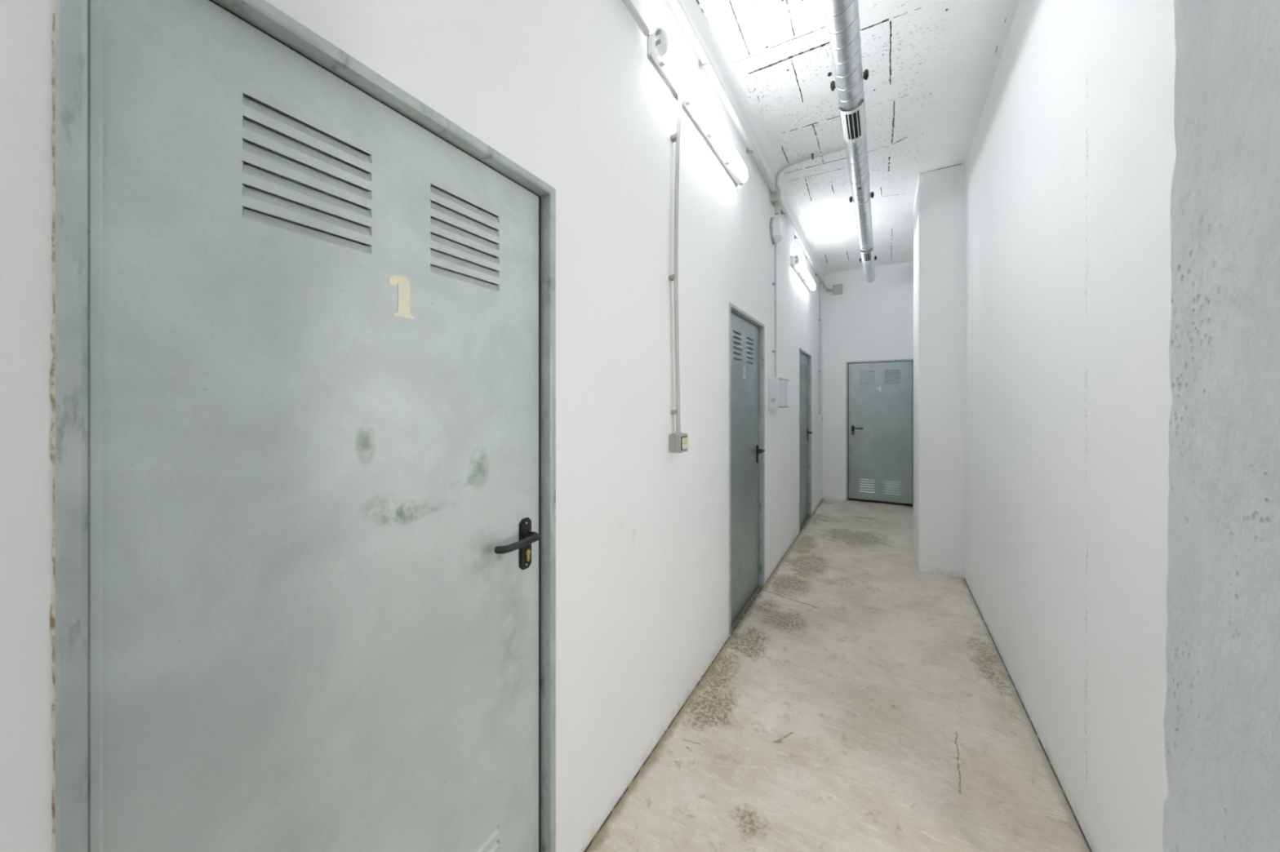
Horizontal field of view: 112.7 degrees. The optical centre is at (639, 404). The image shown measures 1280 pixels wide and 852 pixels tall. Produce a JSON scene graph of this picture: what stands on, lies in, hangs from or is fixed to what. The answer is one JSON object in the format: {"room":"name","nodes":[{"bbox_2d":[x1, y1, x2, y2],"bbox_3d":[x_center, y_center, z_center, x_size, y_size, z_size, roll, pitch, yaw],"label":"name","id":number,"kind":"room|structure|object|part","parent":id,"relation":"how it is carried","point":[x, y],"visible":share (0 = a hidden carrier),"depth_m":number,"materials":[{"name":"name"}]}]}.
{"room":"storage unit corridor","nodes":[
{"label":"storage unit corridor","id":0,"kind":"room"},
{"bbox_2d":[0,0,824,851],"bbox_3d":[0.394,-0.303,2.532,0.311,3.550,9.991,0,0,30],"label":"wall","id":1,"kind":"structure","parent":0,"point":[570,92],"depth_m":1.46,"materials":[{"name":"white paint"}]},
{"bbox_2d":[49,0,555,851],"bbox_3d":[-0.505,0.412,0.909,0.138,2.117,0.893,0,0,30],"label":"door","id":2,"kind":"structure","parent":1,"relation":"in","point":[302,335],"depth_m":0.73,"materials":[{"name":"paint"}]},
{"bbox_2d":[237,86,374,265],"bbox_3d":[-0.590,-0.391,0.769,0.008,0.225,0.210,0,0,30],"label":"vent","id":3,"kind":"object","parent":2,"relation":"attached to","point":[251,225],"depth_m":0.75,"materials":[{"name":"grey metal"}]},
{"bbox_2d":[427,179,501,299],"bbox_3d":[-0.427,-0.391,1.051,0.008,0.225,0.210,0,0,30],"label":"vent","id":4,"kind":"object","parent":2,"relation":"attached to","point":[439,278],"depth_m":1.04,"materials":[{"name":"grey metal"}]},
{"bbox_2d":[471,821,501,851],"bbox_3d":[-0.427,1.226,1.051,0.008,0.225,0.210,0,0,30],"label":"vent","id":5,"kind":"object","parent":2,"relation":"attached to","point":[491,841],"depth_m":1.11,"materials":[{"name":"grey metal"}]},
{"bbox_3d":[-0.330,0.368,1.140,0.064,0.027,0.154,0,0,30],"label":"handle","id":6,"kind":"part","parent":2,"relation":"part of","materials":[{"name":"black plastic"}]},
{"bbox_3d":[-0.325,0.397,1.211,0.008,0.143,0.043,0,0,30],"label":"escutcheon plate","id":7,"kind":"part","parent":2,"relation":"part of","materials":[{"name":"black plastic"}]},
{"bbox_2d":[621,0,649,35],"bbox_3d":[-0.429,-1.490,0.936,0.044,0.038,1.800,0,0,30],"label":"conduit","id":8,"kind":"object","parent":1,"relation":"attached to","point":[628,4],"visible":1,"depth_m":1.63,"materials":[{"name":"grey plastic"}]},
{"bbox_2d":[668,92,681,434],"bbox_3d":[0.165,-0.653,1.967,0.040,1.584,0.069,0,0,30],"label":"conduit","id":9,"kind":"object","parent":1,"relation":"attached to","point":[676,137],"visible":1,"depth_m":1.95,"materials":[{"name":"grey plastic"}]},
{"bbox_2d":[668,431,688,453],"bbox_3d":[0.182,0.176,1.972,0.066,0.092,0.088,0,0,30],"label":"light switch","id":10,"kind":"object","parent":1,"relation":"attached to","point":[677,443],"visible":0.94,"depth_m":1.94,"materials":[{"name":"grey plastic"}]},
{"bbox_2d":[648,27,747,186],"bbox_3d":[0.370,-1.490,2.274,0.087,0.105,1.236,0,0,30],"label":"lamp","id":11,"kind":"object","parent":1,"relation":"attached to","point":[663,55],"visible":1,"depth_m":2.05,"materials":[{"name":"white plastic"}]},
{"bbox_2d":[667,0,775,191],"bbox_3d":[0.050,-1.813,1.756,0.054,0.052,4.300,0,0,30],"label":"conduit","id":12,"kind":"object","parent":1,"relation":"attached to","point":[704,62],"visible":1,"depth_m":2.37,"materials":[{"name":"grey plastic"}]},
{"bbox_2d":[728,302,764,636],"bbox_3d":[0.757,0.414,3.095,0.138,2.114,0.887,0,0,30],"label":"door","id":13,"kind":"structure","parent":1,"relation":"in","point":[746,333],"depth_m":3.12,"materials":[{"name":"grey metal"}]},
{"bbox_2d":[733,560,742,602],"bbox_3d":[0.673,1.226,2.955,0.008,0.225,0.210,0,0,30],"label":"vent","id":14,"kind":"object","parent":13,"relation":"attached to","point":[737,569],"depth_m":2.95,"materials":[{"name":"grey metal"}]},
{"bbox_2d":[733,328,742,364],"bbox_3d":[0.673,-0.391,2.955,0.008,0.225,0.210,0,0,30],"label":"vent","id":15,"kind":"object","parent":13,"relation":"attached to","point":[735,362],"depth_m":2.96,"materials":[{"name":"grey metal"}]},
{"bbox_2d":[746,546,754,584],"bbox_3d":[0.835,1.226,3.236,0.008,0.225,0.210,0,0,30],"label":"vent","id":16,"kind":"object","parent":13,"relation":"attached to","point":[750,553],"depth_m":3.24,"materials":[{"name":"grey metal"}]},
{"bbox_2d":[746,336,754,368],"bbox_3d":[0.835,-0.391,3.236,0.008,0.225,0.210,0,0,30],"label":"vent","id":17,"kind":"object","parent":13,"relation":"attached to","point":[749,365],"depth_m":3.24,"materials":[{"name":"grey metal"}]},
{"bbox_3d":[0.937,0.397,3.397,0.008,0.143,0.043,0,0,30],"label":"escutcheon plate","id":18,"kind":"part","parent":13,"relation":"part of","materials":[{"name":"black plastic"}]},
{"bbox_3d":[0.933,0.368,3.326,0.064,0.027,0.154,0,0,30],"label":"handle","id":19,"kind":"part","parent":13,"relation":"part of","materials":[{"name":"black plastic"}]},
{"bbox_2d":[772,244,776,377],"bbox_3d":[1.174,-0.805,3.722,0.032,1.175,0.029,0,0,30],"label":"conduit","id":20,"kind":"object","parent":1,"relation":"attached to","point":[775,282],"visible":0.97,"depth_m":3.71,"materials":[{"name":"grey"}]},
{"bbox_2d":[769,184,781,214],"bbox_3d":[1.171,-1.767,3.686,0.064,0.234,0.195,0,0,30],"label":"junction box","id":21,"kind":"object","parent":1,"relation":"attached to","point":[775,197],"visible":0.94,"depth_m":3.65,"materials":[{"name":"grey plastic"}]},
{"bbox_3d":[1.191,-1.800,3.678,0.018,0.131,0.136,0,0,30],"label":"box lid","id":22,"kind":"part","parent":21,"relation":"part of","materials":[{"name":"grey plastic"}]},
{"bbox_2d":[769,217,782,244],"bbox_3d":[1.194,-1.513,3.711,0.076,0.240,0.240,0,0,30],"label":"light","id":23,"kind":"object","parent":1,"relation":"attached to","point":[775,224],"visible":0.99,"depth_m":3.64,"materials":[{"name":"grey plastic"}]},
{"bbox_2d":[768,377,789,408],"bbox_3d":[1.209,-0.093,3.704,0.111,0.254,0.346,0,0,30],"label":"electrical box","id":24,"kind":"object","parent":1,"relation":"attached to","point":[777,387],"visible":1,"depth_m":3.58,"materials":[{"name":"white plastic"}]},
{"bbox_2d":[779,199,822,282],"bbox_3d":[1.940,-1.813,5.029,0.052,0.048,2.900,0,0,30],"label":"conduit","id":25,"kind":"object","parent":1,"relation":"attached to","point":[784,211],"visible":1,"depth_m":4.61,"materials":[{"name":"grey plastic"}]},
{"bbox_2d":[791,255,815,292],"bbox_3d":[1.903,-1.490,4.928,0.087,0.105,1.236,0,0,30],"label":"lamp","id":26,"kind":"object","parent":1,"relation":"attached to","point":[797,264],"visible":1,"depth_m":4.73,"materials":[{"name":"white plastic"}]},
{"bbox_2d":[796,257,815,290],"bbox_3d":[1.936,-1.490,4.935,0.036,0.098,1.192,0,0,30],"label":"diffuser","id":27,"kind":"object","parent":26,"relation":"attached to","point":[801,268],"depth_m":4.85,"materials":[{"name":"white plastic"}]},
{"bbox_2d":[799,347,812,533],"bbox_3d":[2.008,0.414,5.260,0.138,2.114,0.887,0,0,30],"label":"door","id":28,"kind":"structure","parent":1,"relation":"in","point":[805,358],"depth_m":5.42,"materials":[{"name":"grey metal"}]},
{"bbox_2d":[800,495,802,515],"bbox_3d":[1.923,1.226,5.120,0.008,0.225,0.210,0,0,30],"label":"vent","id":29,"kind":"object","parent":28,"relation":"attached to","point":[801,496],"depth_m":5.16,"materials":[{"name":"grey metal"}]},
{"bbox_2d":[800,362,802,381],"bbox_3d":[1.923,-0.391,5.120,0.008,0.225,0.210,0,0,30],"label":"vent","id":30,"kind":"object","parent":28,"relation":"attached to","point":[801,364],"depth_m":5.16,"materials":[{"name":"grey metal"}]},
{"bbox_2d":[803,490,806,511],"bbox_3d":[2.086,1.226,5.401,0.008,0.225,0.210,0,0,30],"label":"vent","id":31,"kind":"object","parent":28,"relation":"attached to","point":[804,491],"depth_m":5.39,"materials":[{"name":"grey metal"}]},
{"bbox_2d":[803,363,806,382],"bbox_3d":[2.086,-0.391,5.401,0.008,0.225,0.210,0,0,30],"label":"vent","id":32,"kind":"object","parent":28,"relation":"attached to","point":[804,369],"depth_m":5.41,"materials":[{"name":"grey metal"}]},
{"bbox_2d":[817,281,821,415],"bbox_3d":[2.628,-0.814,6.237,0.034,1.952,0.032,0,0,30],"label":"conduit","id":33,"kind":"object","parent":1,"relation":"attached to","point":[820,319],"visible":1,"depth_m":6.23,"materials":[{"name":"grey"}]},
{"bbox_2d":[817,415,822,422],"bbox_3d":[2.644,0.217,6.251,0.050,0.110,0.084,0,0,30],"label":"wall socket","id":34,"kind":"object","parent":1,"relation":"attached to","point":[820,417],"visible":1,"depth_m":6.21,"materials":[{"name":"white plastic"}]},
{"bbox_2d":[819,280,831,291],"bbox_3d":[2.789,-1.784,6.447,0.078,0.100,0.399,0,0,40],"label":"conduit","id":35,"kind":"object","parent":1,"relation":"attached to","point":[825,288],"visible":0.88,"depth_m":6.51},
{"bbox_2d":[583,497,1092,851],"bbox_3d":[1.683,1.547,1.740,3.800,0.150,10.290,0,0,30],"label":"floor","id":36,"kind":"structure","parent":0,"point":[860,699],"depth_m":1.91,"materials":[{"name":"concrete"}]},
{"bbox_2d":[695,0,1020,273],"bbox_3d":[1.770,-2.103,1.690,3.600,0.150,10.290,0,0,30],"label":"ceiling","id":37,"kind":"structure","parent":0,"point":[931,65],"depth_m":2.75,"materials":[{"name":"grey paint"}]},
{"bbox_2d":[774,146,845,184],"bbox_3d":[1.426,-1.946,3.461,0.671,0.166,0.057,0,0,36],"label":"conduit","id":38,"kind":"object","parent":37,"relation":"attached to","point":[812,157],"visible":0.93,"depth_m":3.48,"materials":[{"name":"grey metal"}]},
{"bbox_2d":[823,0,876,282],"bbox_3d":[0.911,-1.818,1.906,0.177,0.428,8.814,0,0,30],"label":"ventilation duct","id":39,"kind":"object","parent":37,"relation":"hanging from","point":[842,18],"visible":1,"depth_m":2.32,"materials":[{"name":"grey metal"}]},
{"bbox_2d":[838,98,866,143],"bbox_3d":[1.241,-1.628,2.481,0.131,0.048,0.340,0,0,30],"label":"grille","id":40,"kind":"object","parent":39,"relation":"attached to","point":[852,118],"depth_m":2.45,"materials":[{"name":"white"}]},
{"bbox_2d":[859,247,873,262],"bbox_3d":[2.499,-1.628,4.687,0.131,0.048,0.380,0,0,30],"label":"grille","id":41,"kind":"object","parent":39,"relation":"attached to","point":[867,256],"depth_m":4.65,"materials":[{"name":"white"}]},
{"bbox_2d":[822,261,913,500],"bbox_3d":[3.442,-0.303,6.441,1.797,3.550,0.220,0,0,30],"label":"wall","id":42,"kind":"structure","parent":0,"point":[873,321],"depth_m":6.46,"materials":[{"name":"white paint"}]},
{"bbox_2d":[831,284,842,294],"bbox_3d":[3.008,-1.750,6.525,0.160,0.141,0.064,0,0,30],"label":"junction box","id":43,"kind":"object","parent":42,"relation":"attached to","point":[837,289],"visible":1,"depth_m":6.49,"materials":[{"name":"grey plastic"}]},
{"bbox_2d":[845,359,913,506],"bbox_3d":[3.535,0.414,6.296,0.887,2.114,0.138,0,0,30],"label":"door","id":44,"kind":"structure","parent":42,"relation":"in","point":[879,393],"depth_m":6.29,"materials":[{"name":"grey metal"}]},
{"bbox_3d":[3.228,0.397,6.466,0.043,0.143,0.008,0,0,30],"label":"escutcheon plate","id":45,"kind":"part","parent":44,"relation":"part of","materials":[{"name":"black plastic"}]},
{"bbox_2d":[858,477,875,494],"bbox_3d":[3.397,1.226,6.379,0.210,0.225,0.008,0,0,30],"label":"vent","id":46,"kind":"object","parent":44,"relation":"attached to","point":[866,485],"depth_m":6.38,"materials":[{"name":"grey metal"}]},
{"bbox_2d":[858,369,875,385],"bbox_3d":[3.397,-0.391,6.379,0.210,0.225,0.008,0,0,30],"label":"vent","id":47,"kind":"object","parent":44,"relation":"attached to","point":[866,377],"depth_m":6.38,"materials":[{"name":"grey metal"}]},
{"bbox_2d":[884,480,900,496],"bbox_3d":[3.679,1.226,6.218,0.210,0.225,0.008,0,0,30],"label":"vent","id":48,"kind":"object","parent":44,"relation":"attached to","point":[891,487],"depth_m":6.22,"materials":[{"name":"grey metal"}]},
{"bbox_2d":[884,368,900,385],"bbox_3d":[3.679,-0.391,6.218,0.210,0.225,0.008,0,0,30],"label":"vent","id":49,"kind":"object","parent":44,"relation":"attached to","point":[891,376],"depth_m":6.22,"materials":[{"name":"grey metal"}]},
{"bbox_2d":[913,164,964,577],"bbox_3d":[2.857,-0.293,3.977,0.478,3.570,0.760,0,0,30],"label":"wall column","id":50,"kind":"structure","parent":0,"point":[939,207],"depth_m":3.69,"materials":[{"name":"white paint"}]},
{"bbox_2d":[964,0,1176,851],"bbox_3d":[2.808,-0.303,3.516,0.200,3.550,5.890,0,0,30],"label":"wall","id":51,"kind":"structure","parent":0,"point":[1069,163],"depth_m":1.52,"materials":[{"name":"white paint"}]},
{"bbox_2d":[1162,0,1279,851],"bbox_3d":[0.634,-0.303,0.186,0.377,3.550,0.512,0,0,30],"label":"wall","id":52,"kind":"structure","parent":0,"point":[1222,713],"depth_m":0.39,"materials":[{"name":"paint"}]}
]}

